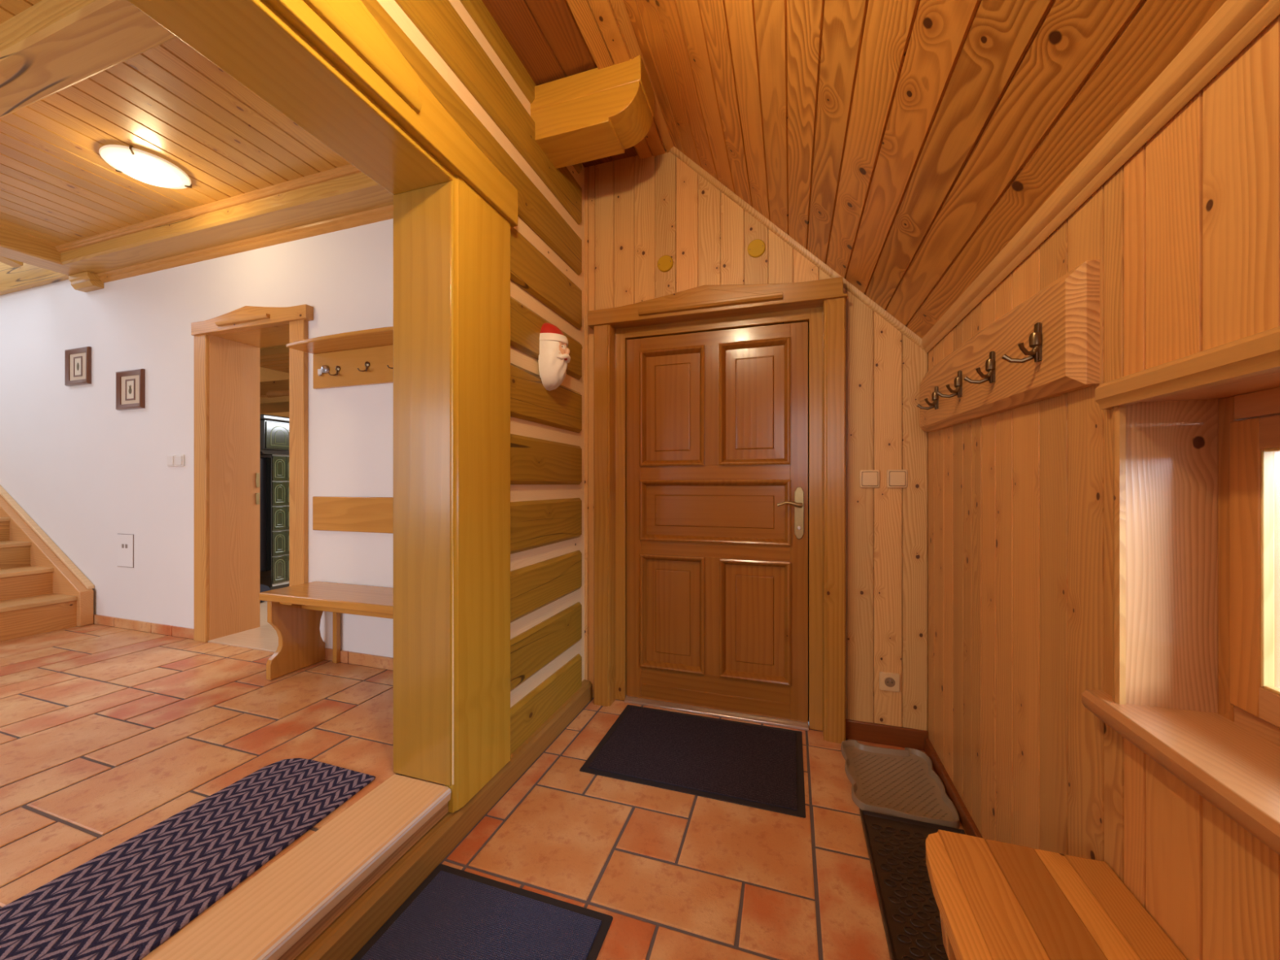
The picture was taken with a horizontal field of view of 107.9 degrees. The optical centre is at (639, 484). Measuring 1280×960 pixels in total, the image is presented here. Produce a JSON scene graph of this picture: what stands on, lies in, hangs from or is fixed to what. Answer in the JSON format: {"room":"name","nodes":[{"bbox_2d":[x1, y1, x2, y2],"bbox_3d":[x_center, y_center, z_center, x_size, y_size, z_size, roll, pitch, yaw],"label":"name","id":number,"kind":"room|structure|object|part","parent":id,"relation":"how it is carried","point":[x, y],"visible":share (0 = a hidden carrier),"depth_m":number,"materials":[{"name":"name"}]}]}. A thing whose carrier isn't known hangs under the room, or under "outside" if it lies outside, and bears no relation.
{"room":"traditional dwelling","nodes":[
{"label":"traditional dwelling","id":0,"kind":"room"},
{"bbox_2d":[0,0,350,245],"bbox_3d":[-2.991,-1.680,0.663,3.500,0.140,4.620,0,0,18],"label":"ceiling","id":1,"kind":"structure","parent":0,"point":[168,101],"depth_m":2.20,"materials":[{"name":"brown wood"}]},
{"bbox_2d":[0,228,84,275],"bbox_3d":[-4.692,-1.565,1.203,0.220,0.130,4.600,0,0,18],"label":"ceiling beam","id":2,"kind":"structure","parent":1,"relation":"attached to","point":[13,246],"depth_m":3.08,"materials":[{"name":"brown wood"}]},
{"bbox_2d":[0,0,177,118],"bbox_3d":[-2.589,-1.555,1.823,3.410,0.110,0.155,0,0,18],"label":"ceiling beam","id":3,"kind":"structure","parent":1,"relation":"attached to","point":[50,46],"depth_m":1.60,"materials":[{"name":"brown wood"}]},
{"bbox_2d":[98,144,191,188],"bbox_3d":[-2.488,-1.580,2.351,0.321,0.066,0.321,0,0,18],"label":"ceiling lamp","id":4,"kind":"object","parent":1,"relation":"attached to","point":[140,165],"visible":1,"depth_m":2.30,"materials":[{"name":"white glass"}]},
{"bbox_3d":[-2.487,-1.571,2.350,0.248,0.047,0.248,0,0,18],"label":"lamp shade","id":5,"kind":"part","parent":4,"relation":"part of","materials":[{"name":"white glass"}]},
{"bbox_2d":[61,171,393,273],"bbox_3d":[-2.293,-1.555,2.739,3.410,0.110,0.200,0,0,18],"label":"ceiling beam","id":6,"kind":"structure","parent":1,"relation":"attached to","point":[356,193],"depth_m":2.70,"materials":[{"name":"brown wood"}]},
{"bbox_2d":[55,163,361,253],"bbox_3d":[-2.328,-1.593,2.632,3.410,0.034,0.025,0,0,18],"label":"trim","id":7,"kind":"structure","parent":6,"relation":"attached to","point":[348,169],"depth_m":2.65,"materials":[{"name":"brown wood"}]},
{"bbox_2d":[0,218,393,657],"bbox_3d":[-3.289,-1.100,3.314,5.700,4.600,0.280,0,0,18],"label":"wall","id":8,"kind":"structure","parent":0,"point":[88,472],"depth_m":3.15,"materials":[{"name":"white paint"}]},
{"bbox_2d":[0,262,49,283],"bbox_3d":[-5.028,-2.500,3.724,2.120,1.800,0.020,0,0,18],"label":"cladding","id":9,"kind":"object","parent":8,"relation":"attached to","point":[7,273],"depth_m":3.68,"materials":[{"name":"brown wood"}]},
{"bbox_2d":[0,270,68,295],"bbox_3d":[-5.069,-1.567,3.719,2.045,0.065,0.045,0,0,18],"label":"ceiling beam","id":10,"kind":"structure","parent":8,"relation":"attached to","point":[48,277],"depth_m":3.57,"materials":[{"name":"brown wood"}]},
{"bbox_2d":[64,346,91,386],"bbox_3d":[-4.145,-0.869,3.431,0.288,0.270,0.024,0,0,18],"label":"picture frame","id":11,"kind":"object","parent":8,"relation":"attached to","point":[77,362],"visible":1,"depth_m":3.43,"materials":[{"name":"brown wood"}]},
{"bbox_2d":[75,357,80,375],"bbox_3d":[-4.144,-0.869,3.433,0.084,0.126,0.002,0,0,18],"label":"print","id":12,"kind":"object","parent":11,"relation":"attached to","point":[77,360],"depth_m":3.43,"materials":[{"name":"white paper"}]},
{"bbox_3d":[-4.144,-0.869,3.432,0.104,0.146,0.005,0,0,18],"label":"frame","id":13,"kind":"part","parent":11,"relation":"part of","materials":[{"name":"beige paper"}]},
{"bbox_2d":[68,271,103,292],"bbox_3d":[-3.978,-1.455,3.345,0.230,0.090,0.085,0,0,18],"label":"block","id":14,"kind":"object","parent":8,"relation":"attached to","point":[85,282],"visible":0.94,"depth_m":3.32,"materials":[{"name":"brown wood"}]},
{"bbox_2d":[117,533,133,568],"bbox_3d":[-3.614,0.465,3.269,0.184,0.234,0.008,0,0,18],"label":"access panel","id":15,"kind":"object","parent":8,"relation":"attached to","point":[125,541],"visible":1,"depth_m":3.26,"materials":[{"name":"white paint"}]},
{"bbox_2d":[115,368,145,410],"bbox_3d":[-3.547,-0.659,3.238,0.288,0.270,0.024,0,0,18],"label":"picture frame","id":16,"kind":"object","parent":8,"relation":"attached to","point":[130,384],"visible":1,"depth_m":3.23,"materials":[{"name":"brown wood"}]},
{"bbox_2d":[126,380,133,399],"bbox_3d":[-3.547,-0.659,3.240,0.084,0.126,0.002,0,0,18],"label":"print","id":17,"kind":"object","parent":16,"relation":"attached to","point":[130,384],"depth_m":3.24,"materials":[{"name":"white paper"}]},
{"bbox_3d":[-3.547,-0.659,3.239,0.104,0.146,0.005,0,0,18],"label":"frame","id":18,"kind":"part","parent":16,"relation":"part of","materials":[{"name":"white paper"}]},
{"bbox_2d":[93,614,194,639],"bbox_3d":[-3.444,0.978,3.210,1.184,0.065,0.012,0,0,18],"label":"baseboard","id":19,"kind":"structure","parent":8,"relation":"attached to","point":[175,631],"depth_m":3.19,"materials":[{"name":"tile"}]},
{"bbox_2d":[167,454,185,466],"bbox_3d":[-3.087,-0.158,3.094,0.168,0.080,0.017,0,0,18],"label":"light switch","id":20,"kind":"object","parent":8,"relation":"attached to","point":[173,460],"visible":1,"depth_m":3.08,"materials":[{"name":"beige plastic"}]},
{"bbox_3d":[-3.127,-0.158,3.110,0.082,0.080,0.011,0,0,18],"label":"plate","id":21,"kind":"part","parent":20,"relation":"part of","materials":[{"name":"beige plastic"}]},
{"bbox_3d":[-3.046,-0.158,3.083,0.082,0.080,0.011,0,0,18],"label":"plate","id":22,"kind":"part","parent":20,"relation":"part of","materials":[{"name":"beige plastic"}]},
{"bbox_2d":[97,204,393,283],"bbox_3d":[-2.372,-1.475,2.852,3.630,0.050,0.035,0,0,18],"label":"trim","id":23,"kind":"structure","parent":8,"relation":"attached to","point":[384,213],"depth_m":2.83,"materials":[{"name":"brown wood"}]},
{"bbox_2d":[191,304,313,652],"bbox_3d":[-2.324,-0.034,3.082,1.016,2.108,0.567,0,0,18],"label":"door frame","id":24,"kind":"structure","parent":8,"relation":"in","point":[227,346],"depth_m":3.01,"materials":[{"name":"brown wood"}]},
{"bbox_3d":[-2.823,0.022,3.002,0.116,1.976,0.030,0,0,18],"label":"casing","id":25,"kind":"part","parent":24,"relation":"part of","materials":[{"name":"brown wood"}]},
{"bbox_3d":[-2.414,-1.029,2.835,0.388,0.058,0.010,0,0,18],"label":"pediment panel","id":26,"kind":"part","parent":24,"relation":"part of","materials":[{"name":"brown wood"}]},
{"bbox_3d":[-2.394,-1.023,2.854,1.010,0.130,0.047,0,0,18],"label":"head casing","id":27,"kind":"part","parent":24,"relation":"part of","materials":[{"name":"brown wood"}]},
{"bbox_3d":[-2.673,0.030,3.254,0.010,0.220,0.021,0,0,18],"label":"strike plate","id":28,"kind":"part","parent":24,"relation":"part of","materials":[{"name":"gold metal"}]},
{"bbox_3d":[-2.007,0.022,2.738,0.118,1.976,0.030,0,0,18],"label":"casing","id":29,"kind":"part","parent":24,"relation":"part of","materials":[{"name":"brown wood"}]},
{"bbox_2d":[286,326,393,389],"bbox_3d":[-1.365,-0.664,2.433,1.194,0.222,0.210,0,0,18],"label":"coat rack","id":30,"kind":"object","parent":8,"relation":"attached to","point":[362,357],"visible":0.56,"depth_m":2.56,"materials":[{"name":"brown wood"}]},
{"bbox_2d":[317,364,328,376],"bbox_3d":[-1.807,-0.650,2.653,0.078,0.064,0.020,0,0,18],"label":"key holder","id":31,"kind":"object","parent":30,"relation":"hanging from","point":[324,369],"visible":1,"depth_m":2.65,"materials":[{"name":"silver metal"}]},
{"bbox_2d":[286,326,393,354],"bbox_3d":[-1.365,-0.765,2.433,1.194,0.020,0.210,0,0,18],"label":"shelf","id":32,"kind":"object","parent":30,"relation":"attached to","point":[382,338],"depth_m":2.49,"materials":[{"name":"brown wood"}]},
{"bbox_2d":[312,496,393,533],"bbox_3d":[-1.333,0.168,2.521,1.169,0.195,0.025,0,0,18],"label":"board","id":33,"kind":"object","parent":8,"relation":"attached to","point":[335,513],"visible":0.49,"depth_m":2.59,"materials":[{"name":"brown wood"}]},
{"bbox_2d":[324,648,393,670],"bbox_3d":[-1.342,0.978,2.530,1.266,0.065,0.012,0,0,18],"label":"baseboard","id":34,"kind":"structure","parent":8,"relation":"attached to","point":[353,658],"depth_m":2.59,"materials":[{"name":"ceramic"}]},
{"bbox_2d":[0,623,402,951],"bbox_3d":[-4.038,1.070,1.002,5.700,0.120,4.620,0,0,18],"label":"floor","id":35,"kind":"structure","parent":0,"point":[108,734],"depth_m":1.90,"materials":[{"name":"tile"}]},
{"bbox_2d":[0,484,94,641],"bbox_3d":[-5.181,0.257,3.121,2.200,1.506,1.248,0,0,18],"label":"staircase","id":36,"kind":"structure","parent":35,"relation":"on","point":[42,590],"depth_m":3.34,"materials":[{"name":"brown wood"}]},
{"bbox_2d":[0,758,375,959],"bbox_3d":[-1.304,1.004,0.865,0.534,0.010,1.642,0,0,18],"label":"doormat","id":37,"kind":"object","parent":35,"relation":"on","point":[126,901],"visible":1,"depth_m":1.21,"materials":[{"name":"fabric"}]},
{"bbox_2d":[258,581,393,679],"bbox_3d":[-1.372,0.784,2.374,1.172,0.448,0.312,0,0,18],"label":"bench","id":38,"kind":"object","parent":35,"relation":"on","point":[295,612],"visible":0.56,"depth_m":2.45,"materials":[{"name":"brown wood"}]},
{"bbox_3d":[-1.868,0.804,2.538,0.032,0.408,0.298,0,0,18],"label":"leg","id":39,"kind":"part","parent":38,"relation":"part of","materials":[{"name":"brown wood"}]},
{"bbox_3d":[-1.372,0.580,2.374,1.172,0.040,0.312,0,0,18],"label":"seat","id":40,"kind":"part","parent":38,"relation":"part of","materials":[{"name":"brown wood"}]},
{"bbox_3d":[-1.717,0.804,2.634,0.030,0.408,0.025,0,0,18],"label":"post","id":41,"kind":"part","parent":38,"relation":"part of","materials":[{"name":"brown wood"}]},
{"bbox_2d":[260,600,269,626],"bbox_3d":[-3.007,1.081,5.324,5.000,0.138,3.720,0,0,18],"label":"floor","id":42,"kind":"structure","parent":0,"point":[263,604],"depth_m":3.65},
{"bbox_2d":[260,584,271,602],"bbox_3d":[-3.300,0.940,3.990,0.237,0.164,0.219,0,0,18],"label":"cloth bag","id":43,"kind":"object","parent":42,"relation":"on","point":[263,588],"visible":0.1,"depth_m":4.00,"materials":[{"name":"grey fabric"}]},
{"bbox_2d":[260,413,288,590],"bbox_3d":[-3.504,0.198,4.874,0.930,1.625,1.603,0,0,18],"label":"stove","id":44,"kind":"object","parent":42,"relation":"on","point":[274,429],"visible":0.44,"depth_m":4.17,"materials":[{"name":"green ceramic"}]},
{"bbox_3d":[-3.501,-0.593,4.885,0.930,0.045,1.460,0,0,18],"label":"cornice","id":45,"kind":"part","parent":44,"relation":"part of","materials":[{"name":"black ceramic"}]},
{"bbox_3d":[-3.496,-0.286,4.915,0.920,0.037,1.520,0,0,18],"label":"cornice","id":46,"kind":"part","parent":44,"relation":"part of","materials":[{"name":"black ceramic"}]},
{"bbox_2d":[260,352,288,373],"bbox_3d":[-3.007,-1.690,5.324,5.000,0.120,3.720,0,0,18],"label":"ceiling","id":47,"kind":"structure","parent":0,"point":[280,362],"depth_m":6.20,"materials":[{"name":"brown wood"}]},
{"bbox_2d":[260,344,288,355],"bbox_3d":[-3.162,-1.545,4.844,5.000,0.170,0.170,0,0,18],"label":"ceiling beam","id":48,"kind":"structure","parent":47,"relation":"attached to","point":[277,349],"depth_m":5.08,"materials":[{"name":"brown wood"}]},
{"bbox_2d":[260,367,288,417],"bbox_3d":[-5.480,-0.300,6.125,0.200,3.000,3.720,0,0,18],"label":"wall","id":49,"kind":"structure","parent":0,"point":[266,375],"depth_m":6.63,"materials":[{"name":"brown wood"}]},
{"bbox_2d":[260,395,288,413],"bbox_3d":[-3.969,-0.870,5.111,3.300,0.060,0.480,0,0,18],"label":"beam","id":50,"kind":"structure","parent":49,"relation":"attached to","point":[275,404],"depth_m":4.95,"materials":[{"name":"brown wood"}]},
{"bbox_2d":[266,390,288,397],"bbox_3d":[-3.423,-0.961,4.942,1.168,0.100,0.108,0,0,9],"label":"wooden log","id":51,"kind":"object","parent":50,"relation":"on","point":[270,393],"visible":0.28,"depth_m":4.98,"materials":[{"name":"brown wood"}]},
{"bbox_2d":[361,0,584,786],"bbox_3d":[-1.008,-0.315,0.757,0.216,3.030,4.020,0,0,18],"label":"wall","id":52,"kind":"structure","parent":0,"point":[457,48],"depth_m":2.06,"materials":[{"name":"brown wood"}]},
{"bbox_2d":[127,0,518,813],"bbox_3d":[-0.976,-0.129,0.789,0.302,2.447,2.356,0,0,18],"label":"doorway frame","id":53,"kind":"object","parent":52,"relation":"attached to","point":[329,67],"visible":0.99,"depth_m":1.57,"materials":[{"name":"brown wood"}]},
{"bbox_3d":[-0.851,-1.220,0.749,0.009,0.204,1.300,0,0,18],"label":"pediment panel","id":54,"kind":"part","parent":53,"relation":"part of","materials":[{"name":"wood"}]},
{"bbox_3d":[-0.879,-1.194,0.758,0.060,0.316,2.356,0,0,18],"label":"head casing","id":55,"kind":"part","parent":53,"relation":"part of","materials":[{"name":"wood"}]},
{"bbox_3d":[-0.583,0.029,1.706,0.044,2.133,0.322,0,0,18],"label":"casing","id":56,"kind":"part","parent":53,"relation":"part of","materials":[{"name":"brown wood"}]},
{"bbox_2d":[293,679,591,959],"bbox_3d":[-0.897,1.148,0.761,0.064,0.104,3.895,0,0,18],"label":"baseboard","id":57,"kind":"structure","parent":52,"relation":"attached to","point":[352,930],"depth_m":1.42,"materials":[{"name":"brown wood"}]},
{"bbox_2d":[538,322,570,391],"bbox_3d":[-0.380,-0.597,2.167,0.118,0.312,0.157,0,0,18],"label":"ornament","id":58,"kind":"object","parent":52,"relation":"attached to","point":[554,357],"visible":1,"depth_m":2.12,"materials":[{"name":"white ceramic"}]},
{"bbox_2d":[530,54,654,168],"bbox_3d":[-0.213,-1.655,2.098,0.522,0.240,0.206,0,0,18],"label":"corbel","id":59,"kind":"object","parent":52,"relation":"attached to","point":[593,113],"visible":0.9,"depth_m":2.03,"materials":[{"name":"brown wood"}]},
{"bbox_2d":[482,0,665,167],"bbox_3d":[-0.774,-1.931,0.776,0.850,0.337,4.200,0,0,18],"label":"ceiling","id":60,"kind":"structure","parent":0,"point":[546,37],"depth_m":1.86,"materials":[{"name":"brown wood"}]},
{"bbox_2d":[351,697,966,959],"bbox_3d":[-0.094,1.260,0.488,1.720,0.120,4.070,0,0,18],"label":"floor","id":61,"kind":"structure","parent":0,"point":[679,876],"depth_m":1.49,"materials":[{"name":"tile"}]},
{"bbox_2d":[141,773,451,959],"bbox_3d":[-0.996,1.104,0.795,0.238,0.191,1.660,0,0,18],"label":"doorstep","id":62,"kind":"object","parent":61,"relation":"on","point":[278,913],"visible":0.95,"depth_m":1.20,"materials":[{"name":"wood"}]},
{"bbox_2d":[351,863,613,959],"bbox_3d":[-0.491,1.196,0.949,0.586,0.007,0.903,0,0,18],"label":"doormat","id":63,"kind":"object","parent":61,"relation":"on","point":[454,913],"visible":1,"depth_m":1.25,"materials":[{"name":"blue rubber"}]},
{"bbox_2d":[579,704,805,817],"bbox_3d":[0.264,1.196,2.099,0.894,0.007,0.613,0,0,18],"label":"doormat","id":64,"kind":"object","parent":61,"relation":"on","point":[759,766],"visible":1,"depth_m":2.02,"materials":[{"name":"black rubber"}]},
{"bbox_2d":[840,739,959,828],"bbox_3d":[1.021,1.185,1.878,0.356,0.026,0.476,0,0,18],"label":"tray","id":65,"kind":"object","parent":61,"relation":"on","point":[898,783],"visible":1,"depth_m":1.84,"materials":[{"name":"beige rubber"}]},
{"bbox_2d":[859,809,965,959],"bbox_3d":[0.829,1.192,1.252,0.326,0.012,0.832,0,0,18],"label":"doormat","id":66,"kind":"object","parent":61,"relation":"on","point":[896,846],"visible":0.55,"depth_m":1.39,"materials":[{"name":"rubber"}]},
{"bbox_2d":[925,829,1186,959],"bbox_3d":[0.624,0.970,0.560,0.333,0.461,0.850,0,0,18],"label":"bench","id":67,"kind":"object","parent":61,"relation":"on","point":[995,900],"visible":1,"depth_m":0.82,"materials":[{"name":"brown wood"}]},
{"bbox_3d":[0.711,0.986,0.823,0.314,0.428,0.034,0,0,18],"label":"leg","id":68,"kind":"part","parent":67,"relation":"part of","materials":[{"name":"brown wood"}]},
{"bbox_2d":[584,151,928,731],"bbox_3d":[0.487,-0.350,2.480,2.200,3.100,0.220,0,0,18],"label":"wall","id":69,"kind":"structure","parent":0,"point":[638,212],"depth_m":2.20,"materials":[{"name":"brown wood"}]},
{"bbox_2d":[608,0,673,152],"bbox_3d":[-0.434,-1.784,0.614,0.064,0.042,3.900,0,0,18],"label":"trim","id":70,"kind":"structure","parent":69,"relation":"attached to","point":[618,6],"depth_m":1.88,"materials":[{"name":"brown wood"}]},
{"bbox_2d":[657,254,673,271],"bbox_3d":[0.134,-1.174,2.472,0.086,0.086,0.015,0,0,18],"label":"wooden disc","id":71,"kind":"object","parent":69,"relation":"attached to","point":[665,263],"visible":1,"depth_m":2.47,"materials":[{"name":"yellow wood"}]},
{"bbox_2d":[587,276,848,743],"bbox_3d":[0.366,0.099,2.433,1.302,2.202,0.264,0,0,18],"label":"door","id":72,"kind":"structure","parent":69,"relation":"in","point":[719,411],"depth_m":2.42,"materials":[{"name":"wood"}]},
{"bbox_3d":[-0.195,0.168,2.567,0.095,2.064,0.095,0,0,18],"label":"casing","id":73,"kind":"part","parent":72,"relation":"part of","materials":[{"name":"brown wood"}]},
{"bbox_3d":[-0.100,0.170,2.621,0.060,2.060,0.075,0,0,18],"label":"frame","id":74,"kind":"part","parent":72,"relation":"part of","materials":[{"name":"brown wood"}]},
{"bbox_3d":[0.172,-0.416,2.511,0.359,0.633,0.036,0,0,18],"label":"panel moulding","id":75,"kind":"part","parent":72,"relation":"part of","materials":[{"name":"brown wood"}]},
{"bbox_3d":[0.173,0.693,2.511,0.357,0.619,0.036,0,0,18],"label":"panel moulding","id":76,"kind":"part","parent":72,"relation":"part of","materials":[{"name":"brown wood"}]},
{"bbox_3d":[0.178,0.693,2.527,0.301,0.563,0.014,0,0,18],"label":"panel","id":77,"kind":"part","parent":72,"relation":"part of","materials":[{"name":"brown wood"}]},
{"bbox_3d":[0.177,-0.416,2.527,0.303,0.577,0.014,0,0,18],"label":"panel","id":78,"kind":"part","parent":72,"relation":"part of","materials":[{"name":"brown wood"}]},
{"bbox_3d":[0.341,-0.939,2.329,0.683,0.078,0.011,0,0,18],"label":"pediment panel","id":79,"kind":"part","parent":72,"relation":"part of","materials":[{"name":"brown wood"}]},
{"bbox_3d":[0.378,0.141,2.445,0.791,0.331,0.036,0,0,18],"label":"panel moulding","id":80,"kind":"part","parent":72,"relation":"part of","materials":[{"name":"brown wood"}]},
{"bbox_3d":[0.385,0.186,2.467,0.783,1.983,0.050,0,0,18],"label":"rail","id":81,"kind":"part","parent":72,"relation":"part of","materials":[{"name":"brown wood"}]},
{"bbox_3d":[0.383,0.141,2.461,0.735,0.275,0.014,0,0,18],"label":"panel","id":82,"kind":"part","parent":72,"relation":"part of","materials":[{"name":"brown wood"}]},
{"bbox_3d":[0.350,-0.933,2.384,1.302,0.138,0.108,0,0,18],"label":"head casing","id":83,"kind":"part","parent":72,"relation":"part of","materials":[{"name":"brown wood"}]},
{"bbox_3d":[0.386,-0.850,2.463,1.082,0.080,0.074,0,0,18],"label":"frame","id":84,"kind":"part","parent":72,"relation":"part of","materials":[{"name":"brown wood"}]},
{"bbox_3d":[0.584,0.695,2.378,0.355,0.615,0.036,0,0,18],"label":"panel moulding","id":85,"kind":"part","parent":72,"relation":"part of","materials":[{"name":"brown wood"}]},
{"bbox_3d":[0.584,-0.416,2.378,0.354,0.633,0.036,0,0,18],"label":"panel moulding","id":86,"kind":"part","parent":72,"relation":"part of","materials":[{"name":"brown wood"}]},
{"bbox_3d":[0.589,0.695,2.394,0.299,0.559,0.014,0,0,18],"label":"panel","id":87,"kind":"part","parent":72,"relation":"part of","materials":[{"name":"brown wood"}]},
{"bbox_3d":[0.589,-0.416,2.394,0.298,0.577,0.014,0,0,18],"label":"panel","id":88,"kind":"part","parent":72,"relation":"part of","materials":[{"name":"brown wood"}]},
{"bbox_3d":[0.738,0.098,2.290,0.121,0.033,0.056,0,0,18],"label":"handle","id":89,"kind":"part","parent":72,"relation":"part of","materials":[{"name":"gold metal"}]},
{"bbox_3d":[0.789,0.141,2.306,0.045,0.257,0.009,0,0,18],"label":"handle plate","id":90,"kind":"part","parent":72,"relation":"part of","materials":[{"name":"gold metal"}]},
{"bbox_3d":[0.871,0.170,2.307,0.064,2.060,0.075,0,0,18],"label":"frame","id":91,"kind":"part","parent":72,"relation":"part of","materials":[{"name":"brown wood"}]},
{"bbox_3d":[0.919,0.168,2.207,0.094,2.064,0.095,0,0,18],"label":"casing","id":92,"kind":"part","parent":72,"relation":"part of","materials":[{"name":"brown wood"}]},
{"bbox_2d":[747,239,765,257],"bbox_3d":[0.582,-1.181,2.327,0.088,0.088,0.015,0,0,18],"label":"wooden disc","id":93,"kind":"object","parent":69,"relation":"attached to","point":[756,248],"visible":1,"depth_m":2.32,"materials":[{"name":"yellow wood"}]},
{"bbox_2d":[669,146,924,349],"bbox_3d":[0.704,-1.221,2.286,1.248,1.224,0.020,0,0,18],"label":"trim","id":94,"kind":"structure","parent":69,"relation":"attached to","point":[769,224],"depth_m":2.26,"materials":[{"name":"brown wood"}]},
{"bbox_2d":[859,470,879,487],"bbox_3d":[1.071,-0.026,2.168,0.083,0.083,0.017,0,0,18],"label":"light switch","id":95,"kind":"object","parent":69,"relation":"attached to","point":[868,478],"visible":1,"depth_m":2.16,"materials":[{"name":"beige plastic"}]},
{"bbox_2d":[845,719,928,751],"bbox_3d":[1.134,1.156,2.149,0.345,0.088,0.017,0,0,18],"label":"baseboard","id":96,"kind":"structure","parent":69,"relation":"attached to","point":[898,736],"depth_m":2.14,"materials":[{"name":"brown wood"}]},
{"bbox_2d":[879,671,899,692],"bbox_3d":[1.149,0.910,2.141,0.084,0.084,0.021,0,0,18],"label":"wall socket","id":97,"kind":"object","parent":69,"relation":"attached to","point":[890,682],"visible":1,"depth_m":2.14,"materials":[{"name":"beige plastic"}]},
{"bbox_2d":[887,469,907,488],"bbox_3d":[1.179,-0.026,2.133,0.083,0.083,0.017,0,0,18],"label":"light switch","id":98,"kind":"object","parent":69,"relation":"attached to","point":[896,478],"visible":1,"depth_m":2.13,"materials":[{"name":"beige plastic"}]},
{"bbox_2d":[623,0,1226,338],"bbox_3d":[0.154,-1.355,0.476,1.240,1.490,4.200,0,0,18],"label":"ceiling","id":99,"kind":"structure","parent":0,"point":[903,144],"depth_m":1.25,"materials":[{"name":"brown wood"}]},
{"bbox_2d":[928,15,1279,959],"bbox_3d":[0.821,0.100,0.181,0.270,2.200,4.050,0,0,18],"label":"wall","id":100,"kind":"structure","parent":0,"point":[1184,236],"depth_m":0.94,"materials":[{"name":"brown wood"}]},
{"bbox_2d":[924,737,982,837],"bbox_3d":[0.691,1.170,0.244,0.020,0.060,3.890,0,0,18],"label":"baseboard","id":101,"kind":"structure","parent":100,"relation":"attached to","point":[966,820],"depth_m":1.74,"materials":[{"name":"brown wood"}]},
{"bbox_2d":[916,259,1099,431],"bbox_3d":[1.054,-0.346,1.523,0.115,0.288,1.203,0,0,18],"label":"coat rack","id":102,"kind":"object","parent":100,"relation":"attached to","point":[1046,346],"visible":1,"depth_m":1.13,"materials":[{"name":"brown wood"}]},
{"bbox_3d":[1.155,-0.337,1.815,0.014,0.088,0.019,0,0,18],"label":"stem","id":103,"kind":"part","parent":102,"relation":"part of","materials":[{"name":"brown metal"}]},
{"bbox_3d":[1.074,-0.337,1.565,0.014,0.088,0.019,0,0,18],"label":"stem","id":104,"kind":"part","parent":102,"relation":"part of","materials":[{"name":"brown metal"}]},
{"bbox_3d":[0.993,-0.330,1.313,0.014,0.088,0.019,0,0,18],"label":"stem","id":105,"kind":"part","parent":102,"relation":"part of","materials":[{"name":"brown metal"}]},
{"bbox_3d":[0.914,-0.326,1.071,0.014,0.088,0.019,0,0,18],"label":"stem","id":106,"kind":"part","parent":102,"relation":"part of","materials":[{"name":"brown metal"}]},
{"bbox_2d":[921,0,1279,353],"bbox_3d":[0.689,-0.646,0.250,0.034,0.108,3.900,0,0,18],"label":"trim","id":107,"kind":"structure","parent":100,"relation":"attached to","point":[1236,24],"depth_m":0.81,"materials":[{"name":"brown wood"}]},
{"bbox_2d":[1081,325,1279,855],"bbox_3d":[0.894,0.132,0.460,0.306,0.665,0.905,0,0,18],"label":"window","id":108,"kind":"structure","parent":100,"relation":"in","point":[1196,437],"depth_m":0.81,"materials":[{"name":"brown wood"}]},
{"bbox_3d":[0.900,0.129,0.877,0.012,0.562,0.022,0,0,18],"label":"trim","id":109,"kind":"part","parent":108,"relation":"part of","materials":[{"name":"brown wood"}]},
{"bbox_3d":[0.894,0.435,0.460,0.306,0.060,0.905,0,0,18],"label":"sill","id":110,"kind":"part","parent":108,"relation":"part of","materials":[{"name":"brown wood"}]},
{"bbox_3d":[0.773,-0.173,0.507,0.026,0.054,0.840,0,0,18],"label":"trim","id":111,"kind":"part","parent":108,"relation":"part of","materials":[{"name":"brown wood"}]},
{"bbox_3d":[0.943,0.129,0.454,0.070,0.562,0.764,0,0,18],"label":"frame","id":112,"kind":"part","parent":108,"relation":"part of","materials":[{"name":"brown wood"}]},
{"bbox_3d":[0.943,0.129,0.454,0.070,0.562,0.700,0,0,18],"label":"rail","id":113,"kind":"part","parent":108,"relation":"part of","materials":[{"name":"brown wood"}]},
{"bbox_3d":[0.929,0.134,0.458,0.058,0.484,0.592,0,0,18],"label":"sash rail","id":114,"kind":"part","parent":108,"relation":"part of","materials":[{"name":"brown wood"}]},
{"bbox_3d":[-0.581,-0.300,4.539,0.100,3.000,3.720,0,0,18],"label":"wall","id":115,"kind":"structure","parent":0,"visible":0},
{"bbox_2d":[260,379,288,397],"bbox_3d":[-3.068,-1.140,5.134,5.000,0.160,0.120,0,0,18],"label":"wooden rail","id":116,"kind":"object","parent":115,"relation":"attached to","point":[283,384],"visible":0.02,"depth_m":5.47,"materials":[{"name":"brown wood"}]},
{"bbox_3d":[-5.429,-1.770,3.523,1.300,0.100,0.120,0,0,18],"label":"rafter","id":117,"kind":"object","parent":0,"visible":0},
{"bbox_2d":[0,255,22,267],"bbox_3d":[-4.801,-1.770,3.158,0.120,0.257,0.748,0,0,18],"label":"rafter","id":118,"kind":"object","parent":117,"relation":"attached to","point":[11,262],"visible":0.49,"depth_m":3.46,"materials":[{"name":"brown wood"}]}
]}

